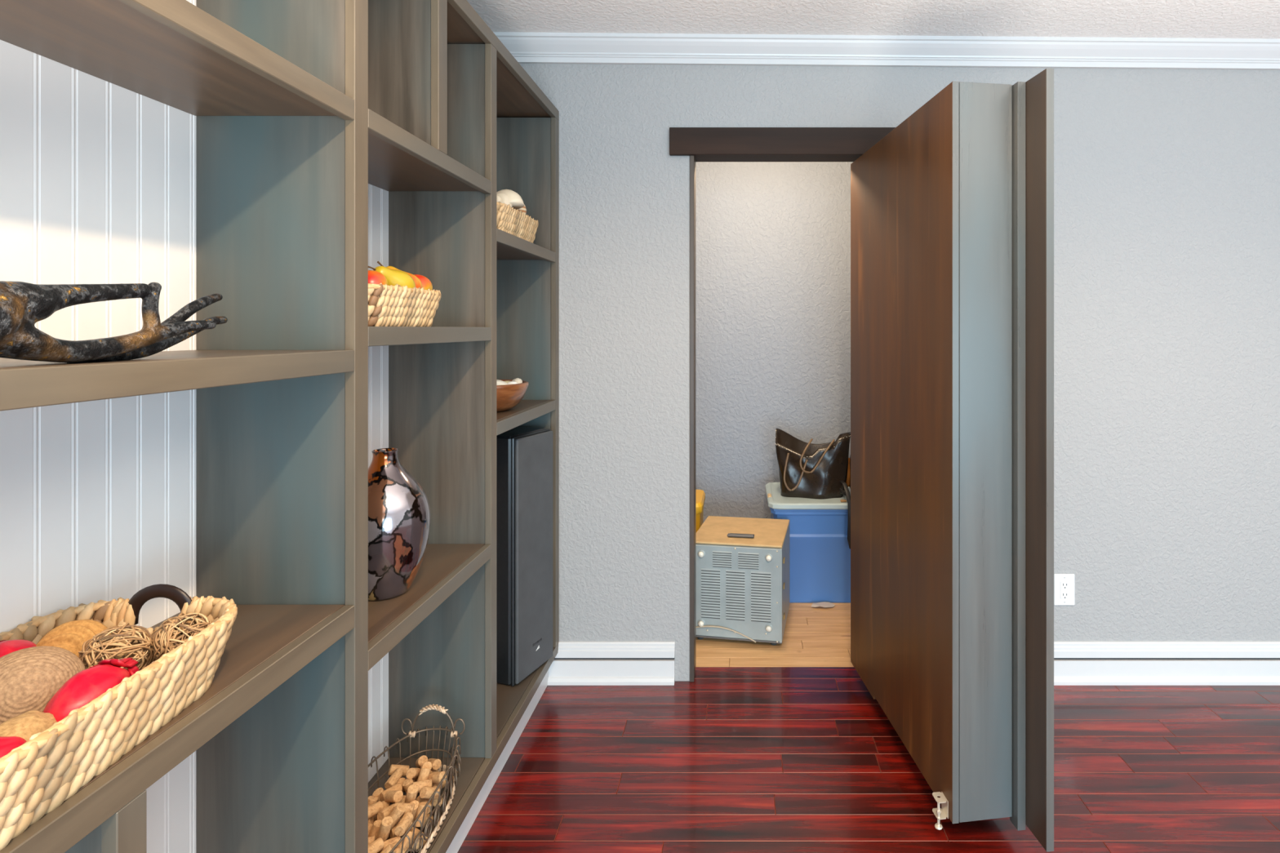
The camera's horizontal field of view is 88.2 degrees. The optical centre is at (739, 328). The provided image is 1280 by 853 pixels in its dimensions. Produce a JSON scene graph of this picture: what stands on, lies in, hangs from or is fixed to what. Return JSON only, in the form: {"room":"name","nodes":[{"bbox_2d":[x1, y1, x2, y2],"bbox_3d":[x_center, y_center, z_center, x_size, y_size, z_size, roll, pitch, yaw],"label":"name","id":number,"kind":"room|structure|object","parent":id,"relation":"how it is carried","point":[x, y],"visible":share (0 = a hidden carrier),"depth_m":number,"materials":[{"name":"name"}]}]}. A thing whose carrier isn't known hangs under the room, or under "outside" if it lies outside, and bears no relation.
{"room":"living room","nodes":[
{"label":"living room","id":0,"kind":"room"},
{"bbox_2d":[695,161,853,523],"bbox_3d":[0.350,0.125,3.850,2.700,2.450,0.100,0,0,0],"label":"wall","id":1,"kind":"structure","parent":0,"point":[773,238],"depth_m":3.80,"materials":[{"name":"grey paint"}]},
{"bbox_2d":[457,603,1279,852],"bbox_3d":[2.050,1.390,0.150,6.300,0.080,7.500,0,0,0],"label":"floor","id":2,"kind":"structure","parent":0,"point":[729,759],"depth_m":2.00,"materials":[{"name":"red wood"}]},
{"bbox_2d":[0,0,559,852],"bbox_3d":[-0.840,0.259,1.385,0.298,2.182,2.228,0,0,0],"label":"bookcase","id":3,"kind":"object","parent":2,"relation":"on","point":[260,155],"visible":0.83,"depth_m":1.18,"materials":[{"name":"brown wood"}]},
{"bbox_2d":[0,280,227,363],"bbox_3d":[-0.738,-0.009,0.761,0.072,0.095,0.412,0,0,0],"label":"sculpture","id":4,"kind":"object","parent":3,"relation":"on","point":[23,304],"visible":1,"depth_m":0.72,"materials":[{"name":"black metal"}]},
{"bbox_2d":[0,583,237,850],"bbox_3d":[-0.827,0.439,0.703,0.273,0.130,0.530,0,0,-5],"label":"woven basket","id":5,"kind":"object","parent":3,"relation":"on","point":[37,776],"visible":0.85,"depth_m":0.75,"materials":[{"name":"brown wicker"}]},
{"bbox_2d":[0,736,26,757],"bbox_3d":[-0.733,0.428,0.640,0.045,0.045,0.060,0,0,0],"label":"pod","id":6,"kind":"object","parent":5,"relation":"in","point":[7,744],"visible":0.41,"depth_m":0.65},
{"bbox_2d":[0,640,36,657],"bbox_3d":[-0.927,0.422,0.826,0.080,0.055,0.054,0,0,39],"label":"pod","id":7,"kind":"object","parent":5,"relation":"in","point":[8,646],"visible":0.32,"depth_m":0.82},
{"bbox_2d":[0,710,57,741],"bbox_3d":[-0.756,0.432,0.687,0.056,0.046,0.074,0,0,0],"label":"ball","id":8,"kind":"object","parent":5,"relation":"in","point":[25,725],"visible":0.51,"depth_m":0.68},
{"bbox_2d":[0,645,85,724],"bbox_3d":[-0.838,0.430,0.765,0.096,0.102,0.098,0,0,0],"label":"twine ball","id":9,"kind":"object","parent":5,"relation":"in","point":[30,677],"visible":0.62,"depth_m":0.75,"materials":[{"name":"beige fabric"}]},
{"bbox_2d":[35,619,113,657],"bbox_3d":[-0.905,0.445,0.885,0.084,0.092,0.078,0,0,0],"label":"ball","id":10,"kind":"object","parent":5,"relation":"in","point":[70,636],"visible":0.23,"depth_m":0.88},
{"bbox_2d":[43,657,139,722],"bbox_3d":[-0.751,0.428,0.760,0.066,0.067,0.107,0,0,0],"label":"pod","id":11,"kind":"object","parent":5,"relation":"in","point":[86,686],"visible":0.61,"depth_m":0.74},
{"bbox_2d":[78,622,153,670],"bbox_3d":[-0.818,0.429,0.856,0.075,0.076,0.077,0,0,0],"label":"ball","id":12,"kind":"object","parent":5,"relation":"in","point":[95,651],"visible":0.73,"depth_m":0.85,"materials":[{"name":"beige wicker"}]},
{"bbox_2d":[127,646,177,668],"bbox_3d":[-0.815,0.462,0.905,0.062,0.060,0.060,0,0,0],"label":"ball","id":13,"kind":"object","parent":5,"relation":"in","point":[131,655],"visible":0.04,"depth_m":0.88,"materials":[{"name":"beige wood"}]},
{"bbox_2d":[150,612,211,661],"bbox_3d":[-0.765,0.428,0.899,0.070,0.069,0.072,0,0,0],"label":"ball","id":14,"kind":"object","parent":5,"relation":"in","point":[162,645],"visible":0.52,"depth_m":0.88,"materials":[{"name":"beige wicker"}]},
{"bbox_2d":[368,448,431,600],"bbox_3d":[-0.803,0.437,1.481,0.187,0.324,0.187,0,0,-3],"label":"ceramic vase","id":15,"kind":"object","parent":3,"relation":"on","point":[399,514],"visible":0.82,"depth_m":1.43,"materials":[{"name":"ceramic"}]},
{"bbox_2d":[368,283,440,326],"bbox_3d":[-0.833,-0.045,1.425,0.246,0.097,0.357,0,0,0],"label":"woven basket","id":16,"kind":"object","parent":3,"relation":"on","point":[397,305],"visible":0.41,"depth_m":1.39,"materials":[{"name":"brown wicker"}]},
{"bbox_2d":[368,270,388,284],"bbox_3d":[-0.794,-0.087,1.363,0.117,0.070,0.070,0,0,2],"label":"apple","id":17,"kind":"object","parent":16,"relation":"in","point":[374,277],"visible":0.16,"depth_m":1.35,"materials":[{"name":"red food"}]},
{"bbox_2d":[368,266,415,288],"bbox_3d":[-0.769,-0.096,1.432,0.108,0.077,0.073,0,0,-45],"label":"pear","id":18,"kind":"object","parent":16,"relation":"in","point":[393,277],"visible":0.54,"depth_m":1.41,"materials":[{"name":"yellow food"}]},
{"bbox_2d":[377,261,422,288],"bbox_3d":[-0.777,-0.108,1.505,0.085,0.090,0.065,0,0,4],"label":"pear","id":19,"kind":"object","parent":16,"relation":"in","point":[418,282],"visible":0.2,"depth_m":1.49,"materials":[{"name":"orange food"}]},
{"bbox_2d":[413,274,432,290],"bbox_3d":[-0.785,-0.095,1.559,0.107,0.066,0.067,0,0,21],"label":"apple","id":20,"kind":"object","parent":16,"relation":"in","point":[426,283],"visible":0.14,"depth_m":1.54,"materials":[{"name":"red food"}]},
{"bbox_2d":[368,704,465,852],"bbox_3d":[-0.812,1.095,1.485,0.254,0.197,0.569,0,0,0],"label":"wire basket","id":21,"kind":"object","parent":3,"relation":"on","point":[452,773],"visible":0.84,"depth_m":1.63,"materials":[{"name":"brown metal"}]},
{"bbox_2d":[368,823,373,835],"bbox_3d":[-0.842,1.137,1.468,0.024,0.031,0.046,0,0,-10],"label":"cork","id":22,"kind":"object","parent":21,"relation":"in","point":[370,825],"visible":0.2,"depth_m":1.48,"materials":[{"name":"beige wood"}]},
{"bbox_2d":[368,817,373,824],"bbox_3d":[-0.866,1.139,1.497,0.048,0.036,0.024,0,0,-20],"label":"cork","id":23,"kind":"object","parent":21,"relation":"in","point":[371,820],"visible":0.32,"depth_m":1.50,"materials":[{"name":"beige wood"}]},
{"bbox_2d":[368,835,375,844],"bbox_3d":[-0.824,1.131,1.431,0.043,0.023,0.024,0,0,-20],"label":"cork","id":24,"kind":"object","parent":21,"relation":"in","point":[371,839],"visible":0.16,"depth_m":1.43,"materials":[{"name":"beige wood"}]},
{"bbox_2d":[368,795,377,806],"bbox_3d":[-0.877,1.137,1.548,0.024,0.048,0.036,0,0,38],"label":"cork","id":25,"kind":"object","parent":21,"relation":"in","point":[371,799],"visible":0.37,"depth_m":1.55,"materials":[{"name":"beige wood"}]},
{"bbox_2d":[368,820,382,839],"bbox_3d":[-0.814,1.129,1.460,0.036,0.048,0.024,0,0,-31],"label":"cork","id":26,"kind":"object","parent":21,"relation":"in","point":[375,827],"visible":0.45,"depth_m":1.45,"materials":[{"name":"beige wood"}]},
{"bbox_2d":[373,814,377,822],"bbox_3d":[-0.863,1.147,1.529,0.048,0.036,0.024,0,0,-29],"label":"cork","id":27,"kind":"object","parent":21,"relation":"in","point":[375,818],"visible":0.04,"depth_m":1.52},
{"bbox_2d":[368,801,382,818],"bbox_3d":[-0.845,1.108,1.500,0.024,0.031,0.046,0,0,26],"label":"cork","id":28,"kind":"object","parent":21,"relation":"in","point":[374,809],"visible":0.5,"depth_m":1.50,"materials":[{"name":"beige wood"}]},
{"bbox_2d":[372,787,383,802],"bbox_3d":[-0.866,1.135,1.577,0.024,0.048,0.036,0,0,44],"label":"cork","id":29,"kind":"object","parent":21,"relation":"in","point":[376,793],"visible":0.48,"depth_m":1.57,"materials":[{"name":"beige wood"}]},
{"bbox_2d":[377,816,393,840],"bbox_3d":[-0.785,1.108,1.446,0.036,0.048,0.024,0,0,22],"label":"cork","id":30,"kind":"object","parent":21,"relation":"in","point":[386,824],"visible":0.91,"depth_m":1.44,"materials":[{"name":"beige wood"}]},
{"bbox_2d":[381,800,390,809],"bbox_3d":[-0.835,1.136,1.532,0.024,0.036,0.048,0,0,-25],"label":"cork","id":31,"kind":"object","parent":21,"relation":"in","point":[385,805],"visible":0.3,"depth_m":1.54,"materials":[{"name":"beige wood"}]},
{"bbox_2d":[383,790,403,802],"bbox_3d":[-0.818,1.107,1.544,0.048,0.036,0.024,0,0,31],"label":"cork","id":32,"kind":"object","parent":31,"relation":"on","point":[392,796],"visible":1,"depth_m":1.54,"materials":[{"name":"beige wood"}]},
{"bbox_2d":[377,803,395,820],"bbox_3d":[-0.811,1.119,1.508,0.024,0.031,0.046,0,0,22],"label":"cork","id":33,"kind":"object","parent":21,"relation":"in","point":[387,811],"visible":0.53,"depth_m":1.49,"materials":[{"name":"beige wood"}]},
{"bbox_2d":[380,844,395,852],"bbox_3d":[-0.758,1.126,1.390,0.047,0.042,0.024,0,0,-36],"label":"cork","id":34,"kind":"object","parent":21,"relation":"in","point":[389,846],"visible":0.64,"depth_m":1.39,"materials":[{"name":"beige wood"}]},
{"bbox_2d":[377,835,401,852],"bbox_3d":[-0.769,1.135,1.432,0.024,0.031,0.046,0,0,39],"label":"cork","id":35,"kind":"object","parent":21,"relation":"in","point":[393,841],"visible":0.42,"depth_m":1.43,"materials":[{"name":"beige wood"}]},
{"bbox_2d":[379,782,402,801],"bbox_3d":[-0.840,1.119,1.574,0.024,0.023,0.043,0,0,37],"label":"cork","id":36,"kind":"object","parent":21,"relation":"in","point":[397,787],"visible":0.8,"depth_m":1.57,"materials":[{"name":"beige wood"}]},
{"bbox_2d":[384,768,404,789],"bbox_3d":[-0.856,1.117,1.618,0.024,0.031,0.046,0,0,8],"label":"cork","id":37,"kind":"object","parent":21,"relation":"in","point":[398,773],"visible":0.87,"depth_m":1.61,"materials":[{"name":"beige wood"}]},
{"bbox_2d":[387,764,408,777],"bbox_3d":[-0.862,1.118,1.652,0.048,0.036,0.024,0,0,-26],"label":"cork","id":38,"kind":"object","parent":21,"relation":"in","point":[393,767],"visible":0.71,"depth_m":1.65,"materials":[{"name":"beige wood"}]},
{"bbox_2d":[395,844,405,852],"bbox_3d":[-0.746,1.141,1.408,0.048,0.036,0.024,0,0,-41],"label":"cork","id":39,"kind":"object","parent":21,"relation":"in","point":[397,849],"visible":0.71,"depth_m":1.41,"materials":[{"name":"beige wood"}]},
{"bbox_2d":[396,777,405,791],"bbox_3d":[-0.847,1.142,1.626,0.043,0.047,0.024,0,0,36],"label":"cork","id":40,"kind":"object","parent":21,"relation":"in","point":[401,780],"visible":0.33,"depth_m":1.62,"materials":[{"name":"beige wood"}]},
{"bbox_2d":[389,821,413,838],"bbox_3d":[-0.770,1.141,1.487,0.024,0.023,0.043,0,0,44],"label":"cork","id":41,"kind":"object","parent":21,"relation":"in","point":[392,834],"visible":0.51,"depth_m":1.47,"materials":[{"name":"beige wood"}]},
{"bbox_2d":[389,804,405,829],"bbox_3d":[-0.781,1.106,1.480,0.043,0.047,0.024,0,0,-24],"label":"cork","id":42,"kind":"object","parent":41,"relation":"on","point":[400,809],"visible":0.63,"depth_m":1.48,"materials":[{"name":"beige wood"}]},
{"bbox_2d":[399,795,405,803],"bbox_3d":[-0.809,1.139,1.556,0.024,0.023,0.043,0,0,-2],"label":"cork","id":43,"kind":"object","parent":21,"relation":"in","point":[402,801],"visible":0.14,"depth_m":1.56,"materials":[{"name":"beige wood"}]},
{"bbox_2d":[394,812,413,836],"bbox_3d":[-0.754,1.115,1.468,0.024,0.023,0.043,0,0,-1],"label":"cork","id":44,"kind":"object","parent":21,"relation":"in","point":[402,827],"visible":1,"depth_m":1.46,"materials":[{"name":"beige wood"}]},
{"bbox_2d":[401,831,414,851],"bbox_3d":[-0.744,1.149,1.454,0.024,0.042,0.047,0,0,5],"label":"cork","id":45,"kind":"object","parent":21,"relation":"in","point":[406,845],"visible":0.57,"depth_m":1.45,"materials":[{"name":"beige wood"}]},
{"bbox_2d":[401,778,418,795],"bbox_3d":[-0.809,1.131,1.604,0.036,0.048,0.024,0,0,-30],"label":"cork","id":46,"kind":"object","parent":21,"relation":"in","point":[406,783],"visible":0.45,"depth_m":1.59,"materials":[{"name":"beige wood"}]},
{"bbox_2d":[409,800,418,822],"bbox_3d":[-0.769,1.137,1.538,0.024,0.048,0.036,0,0,-37],"label":"cork","id":47,"kind":"object","parent":21,"relation":"in","point":[416,802],"visible":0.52,"depth_m":1.53,"materials":[{"name":"beige wood"}]},
{"bbox_2d":[392,802,414,815],"bbox_3d":[-0.777,1.112,1.510,0.046,0.031,0.024,0,0,-12],"label":"cork","id":48,"kind":"object","parent":47,"relation":"on","point":[409,807],"visible":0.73,"depth_m":1.51,"materials":[{"name":"beige wood"}]},
{"bbox_2d":[404,784,418,803],"bbox_3d":[-0.778,1.108,1.549,0.036,0.048,0.024,0,0,37],"label":"cork","id":49,"kind":"object","parent":47,"relation":"on","point":[412,790],"visible":0.84,"depth_m":1.54,"materials":[{"name":"beige wood"}]},
{"bbox_2d":[409,837,421,849],"bbox_3d":[-0.745,1.171,1.481,0.048,0.039,0.024,0,0,25],"label":"cork","id":50,"kind":"object","parent":21,"relation":"in","point":[418,842],"visible":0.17,"depth_m":1.47,"materials":[{"name":"beige wood"}]},
{"bbox_2d":[410,826,427,847],"bbox_3d":[-0.742,1.170,1.503,0.045,0.027,0.024,0,0,28],"label":"cork","id":51,"kind":"object","parent":21,"relation":"in","point":[416,830],"visible":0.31,"depth_m":1.50,"materials":[{"name":"beige wood"}]},
{"bbox_2d":[411,778,431,793],"bbox_3d":[-0.773,1.113,1.586,0.046,0.031,0.024,0,0,-36],"label":"cork","id":52,"kind":"object","parent":21,"relation":"in","point":[428,783],"visible":0.48,"depth_m":1.58,"materials":[{"name":"beige wood"}]},
{"bbox_2d":[415,755,427,768],"bbox_3d":[-0.823,1.121,1.690,0.024,0.042,0.047,0,0,-36],"label":"cork","id":53,"kind":"object","parent":21,"relation":"in","point":[420,761],"visible":0.84,"depth_m":1.68,"materials":[{"name":"beige wood"}]},
{"bbox_2d":[414,802,429,826],"bbox_3d":[-0.745,1.139,1.531,0.024,0.048,0.036,0,0,19],"label":"cork","id":54,"kind":"object","parent":21,"relation":"in","point":[421,805],"visible":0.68,"depth_m":1.52,"materials":[{"name":"beige wood"}]},
{"bbox_2d":[417,768,431,781],"bbox_3d":[-0.783,1.113,1.614,0.024,0.047,0.043,0,0,8],"label":"cork","id":55,"kind":"object","parent":21,"relation":"in","point":[424,775],"visible":0.56,"depth_m":1.61,"materials":[{"name":"beige wood"}]},
{"bbox_2d":[416,795,431,813],"bbox_3d":[-0.760,1.145,1.573,0.046,0.031,0.024,0,0,43],"label":"cork","id":56,"kind":"object","parent":21,"relation":"in","point":[419,799],"visible":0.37,"depth_m":1.57,"materials":[{"name":"beige wood"}]},
{"bbox_2d":[425,813,433,823],"bbox_3d":[-0.751,1.174,1.559,0.024,0.042,0.047,0,0,-1],"label":"cork","id":57,"kind":"object","parent":21,"relation":"in","point":[428,815],"visible":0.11,"depth_m":1.56,"materials":[{"name":"beige wood"}]},
{"bbox_2d":[419,786,439,799],"bbox_3d":[-0.746,1.119,1.573,0.024,0.042,0.047,0,0,33],"label":"cork","id":58,"kind":"object","parent":21,"relation":"in","point":[426,793],"visible":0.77,"depth_m":1.56,"materials":[{"name":"beige wood"}]},
{"bbox_2d":[429,769,438,773],"bbox_3d":[-0.802,1.148,1.684,0.047,0.042,0.024,0,0,-42],"label":"cork","id":59,"kind":"object","parent":21,"relation":"in","point":[431,771],"visible":0.13,"depth_m":1.69,"materials":[{"name":"beige wood"}]},
{"bbox_2d":[427,758,441,769],"bbox_3d":[-0.793,1.129,1.692,0.048,0.036,0.024,0,0,39],"label":"cork","id":60,"kind":"object","parent":21,"relation":"in","point":[436,763],"visible":0.66,"depth_m":1.68,"materials":[{"name":"beige wood"}]},
{"bbox_2d":[431,772,440,788],"bbox_3d":[-0.766,1.143,1.643,0.024,0.036,0.048,0,0,-37],"label":"cork","id":61,"kind":"object","parent":21,"relation":"in","point":[433,785],"visible":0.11,"depth_m":1.63,"materials":[{"name":"beige wood"}]},
{"bbox_2d":[430,797,443,808],"bbox_3d":[-0.748,1.154,1.601,0.047,0.042,0.024,0,0,2],"label":"cork","id":62,"kind":"object","parent":21,"relation":"in","point":[435,802],"visible":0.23,"depth_m":1.59,"materials":[{"name":"beige wood"}]},
{"bbox_2d":[427,771,446,784],"bbox_3d":[-0.753,1.118,1.625,0.048,0.036,0.024,0,0,23],"label":"cork","id":63,"kind":"object","parent":21,"relation":"in","point":[436,777],"visible":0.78,"depth_m":1.62,"materials":[{"name":"beige wood"}]},
{"label":"cork","id":64,"kind":"object","parent":21,"relation":"in","visible":0},
{"bbox_2d":[405,768,420,779],"bbox_3d":[-0.813,1.110,1.629,0.024,0.042,0.047,0,0,-4],"label":"cork","id":65,"kind":"object","parent":64,"relation":"on","point":[412,773],"visible":0.91,"depth_m":1.61,"materials":[{"name":"beige wood"}]},
{"bbox_2d":[420,761,431,769],"bbox_3d":[-0.794,1.113,1.654,0.024,0.042,0.047,0,0,-33],"label":"cork","id":66,"kind":"object","parent":64,"relation":"on","point":[428,765],"visible":0.7,"depth_m":1.64,"materials":[{"name":"beige wood"}]},
{"bbox_2d":[496,379,528,412],"bbox_3d":[-0.838,0.222,2.131,0.282,0.091,0.278,0,0,0],"label":"wooden bowl","id":67,"kind":"object","parent":3,"relation":"on","point":[508,396],"visible":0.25,"depth_m":2.07,"materials":[{"name":"brown wood"}]},
{"bbox_2d":[496,379,507,385],"bbox_3d":[-0.766,0.184,2.075,0.066,0.044,0.059,0,0,0],"label":"stone","id":68,"kind":"object","parent":67,"relation":"in","point":[499,382],"visible":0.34,"depth_m":2.06,"materials":[{"name":"white stone"}]},
{"bbox_2d":[506,381,517,384],"bbox_3d":[-0.735,0.185,2.111,0.042,0.031,0.037,0,0,0],"label":"stone","id":69,"kind":"object","parent":67,"relation":"in","point":[510,382],"visible":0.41,"depth_m":2.10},
{"bbox_2d":[511,377,522,383],"bbox_3d":[-0.745,0.184,2.181,0.041,0.037,0.045,0,0,0],"label":"stone","id":70,"kind":"object","parent":67,"relation":"in","point":[517,380],"visible":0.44,"depth_m":2.17,"materials":[{"name":"white stone"}]},
{"bbox_2d":[496,201,538,243],"bbox_3d":[-0.835,-0.332,2.140,0.251,0.110,0.436,0,0,0],"label":"woven basket","id":71,"kind":"object","parent":3,"relation":"on","point":[513,221],"visible":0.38,"depth_m":2.09,"materials":[{"name":"brown wicker"}]},
{"bbox_2d":[496,189,524,208],"bbox_3d":[-0.764,-0.411,2.144,0.108,0.094,0.089,0,0,-28],"label":"seashell","id":72,"kind":"object","parent":71,"relation":"in","point":[508,197],"visible":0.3,"depth_m":2.12,"materials":[{"name":"beige"}]},
{"bbox_2d":[515,204,526,214],"bbox_3d":[-0.775,-0.409,2.233,0.086,0.073,0.071,0,0,-33],"label":"seashell","id":73,"kind":"object","parent":71,"relation":"in","point":[523,209],"visible":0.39,"depth_m":2.22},
{"bbox_2d":[496,426,552,686],"bbox_3d":[-0.807,0.779,2.303,0.266,0.835,0.261,0,0,0],"label":"floor speaker","id":74,"kind":"object","parent":3,"relation":"on","point":[524,455],"visible":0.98,"depth_m":2.20,"materials":[{"name":"black plastic"}]},
{"bbox_2d":[515,431,552,684],"bbox_3d":[-0.712,0.777,2.269,0.013,0.817,0.202,0,0,19],"label":"grille","id":75,"kind":"object","parent":74,"relation":"attached to","point":[533,449],"depth_m":2.25,"materials":[{"name":"grey fabric"}]},
{"bbox_2d":[695,489,705,533],"bbox_3d":[-0.320,1.112,3.420,0.268,0.476,0.302,0,0,0],"label":"tote","id":76,"kind":"object","parent":2,"relation":"on","point":[700,494],"visible":0.21,"depth_m":3.30,"materials":[{"name":"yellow plastic"}]},
{"bbox_2d":[695,515,789,644],"bbox_3d":[0.014,1.127,2.965,0.406,0.446,0.412,0,0,9],"label":"heater","id":77,"kind":"object","parent":2,"relation":"on","point":[742,564],"visible":0.97,"depth_m":2.79,"materials":[{"name":"grey metal"}]},
{"bbox_2d":[697,618,705,626],"bbox_3d":[-0.164,1.264,2.796,0.034,0.034,0.020,0,0,0],"label":"washer","id":78,"kind":"object","parent":77,"relation":"in","point":[701,622],"depth_m":2.80,"materials":[{"name":"beige"}]},
{"bbox_2d":[697,550,705,558],"bbox_3d":[-0.164,0.967,2.796,0.034,0.034,0.020,0,0,0],"label":"washer","id":79,"kind":"object","parent":77,"relation":"in","point":[701,553],"depth_m":2.80,"materials":[{"name":"beige"}]},
{"bbox_2d":[764,623,773,631],"bbox_3d":[0.124,1.264,2.749,0.034,0.034,0.020,0,0,0],"label":"washer","id":80,"kind":"object","parent":77,"relation":"in","point":[768,627],"depth_m":2.75,"materials":[{"name":"beige"}]},
{"bbox_2d":[764,553,773,561],"bbox_3d":[0.124,0.967,2.749,0.034,0.034,0.020,0,0,0],"label":"washer","id":81,"kind":"object","parent":77,"relation":"in","point":[768,557],"depth_m":2.75,"materials":[{"name":"beige"}]},
{"bbox_2d":[764,482,850,603],"bbox_3d":[0.450,1.099,3.400,0.620,0.502,0.460,0,0,0],"label":"storage bin","id":82,"kind":"object","parent":2,"relation":"on","point":[820,552],"visible":0.4,"depth_m":3.21,"materials":[{"name":"blue plastic"}]},
{"bbox_2d":[774,428,850,499],"bbox_3d":[0.377,0.686,3.336,0.392,0.338,0.198,0,0,6],"label":"handbag","id":83,"kind":"object","parent":82,"relation":"on","point":[809,470],"visible":0.97,"depth_m":3.30,"materials":[{"name":"black leather"}]},
{"bbox_2d":[839,455,850,548],"bbox_3d":[0.633,0.828,3.346,0.389,0.476,0.236,0,0,-31],"label":"backpack","id":84,"kind":"object","parent":82,"relation":"on","point":[846,492],"visible":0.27,"depth_m":3.17,"materials":[{"name":"black fabric"}]},
{"bbox_2d":[846,457,849,486],"bbox_3d":[0.564,0.745,3.400,0.074,0.158,0.063,0,0,0],"label":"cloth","id":85,"kind":"object","parent":82,"relation":"on","point":[848,469],"visible":0.28,"depth_m":3.38,"materials":[{"name":"fabric"}]},
{"bbox_2d":[811,601,835,607],"bbox_3d":[0.404,1.340,3.166,0.118,0.010,0.050,0,0,0],"label":"wrapping","id":86,"kind":"object","parent":2,"relation":"on","point":[824,604],"visible":1,"depth_m":3.16,"materials":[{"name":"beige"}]},
{"bbox_2d":[466,0,1279,38],"bbox_3d":[2.050,-1.130,-0.550,6.300,0.155,6.100,0,0,0],"label":"ceiling","id":87,"kind":"structure","parent":0,"point":[1193,19],"depth_m":2.29,"materials":[{"name":"white paint"}]},
{"bbox_2d":[520,63,1279,681],"bbox_3d":[2.050,0.070,2.565,6.300,2.560,0.130,0,0,0],"label":"wall","id":88,"kind":"structure","parent":0,"point":[1166,182],"depth_m":2.50,"materials":[{"name":"grey paint"}]},
{"bbox_2d":[547,641,675,685],"bbox_3d":[-0.487,1.274,2.485,0.480,0.152,0.030,0,0,0],"label":"baseboard","id":89,"kind":"structure","parent":88,"relation":"attached to","point":[575,663],"depth_m":2.48,"materials":[{"name":"white"}]},
{"bbox_2d":[689,155,695,682],"bbox_3d":[-0.182,0.344,2.543,0.016,2.012,0.102,0,0,0],"label":"trim","id":90,"kind":"structure","parent":88,"relation":"attached to","point":[692,161],"depth_m":2.49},
{"bbox_2d":[694,155,860,161],"bbox_3d":[0.260,-0.668,2.546,0.900,0.012,0.096,0,0,0],"label":"trim","id":91,"kind":"structure","parent":88,"relation":"attached to","point":[698,158],"depth_m":2.55,"materials":[{"name":"brown wood"}]},
{"bbox_2d":[669,127,895,155],"bbox_3d":[0.267,-0.713,2.490,1.067,0.103,0.020,0,0,0],"label":"trim","id":92,"kind":"structure","parent":88,"relation":"attached to","point":[683,141],"depth_m":2.48,"materials":[{"name":"brown wood"}]},
{"bbox_2d":[493,31,1279,70],"bbox_3d":[2.055,-1.035,2.467,6.090,0.143,0.066,0,0,0],"label":"trim","id":93,"kind":"structure","parent":88,"relation":"attached to","point":[526,47],"depth_m":2.46,"materials":[{"name":"white paint"}]},
{"bbox_2d":[850,67,1053,852],"bbox_3d":[0.584,0.333,2.062,0.244,1.942,0.964,0,0,-8],"label":"door","id":94,"kind":"structure","parent":88,"relation":"in","point":[952,210],"depth_m":1.70,"materials":[{"name":"brown wood"}]},
{"bbox_2d":[1053,573,1074,605],"bbox_3d":[1.242,0.999,2.496,0.079,0.120,0.008,0,0,0],"label":"wall outlet","id":95,"kind":"object","parent":88,"relation":"attached to","point":[1064,584],"visible":1,"depth_m":2.49,"materials":[{"name":"white plastic"}]},
{"bbox_2d":[1060,581,1069,599],"bbox_3d":[1.242,0.999,2.493,0.033,0.066,0.002,0,0,0],"label":"receptacle","id":96,"kind":"object","parent":95,"relation":"attached to","point":[1064,585],"depth_m":2.49,"materials":[{"name":"white plastic"}]},
{"bbox_2d":[1053,641,1279,685],"bbox_3d":[2.930,1.274,2.485,4.340,0.152,0.030,0,0,0],"label":"baseboard","id":97,"kind":"structure","parent":88,"relation":"attached to","point":[1075,663],"depth_m":2.48,"materials":[{"name":"white wood"}]},
{"label":"cork","id":98,"kind":"object","parent":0,"visible":0},
{"bbox_2d":[368,837,384,852],"bbox_3d":[-0.785,1.112,1.392,0.024,0.023,0.043,0,0,30],"label":"cork","id":99,"kind":"object","parent":98,"relation":"on","point":[378,845],"visible":0.84,"depth_m":1.40,"materials":[{"name":"beige wood"}]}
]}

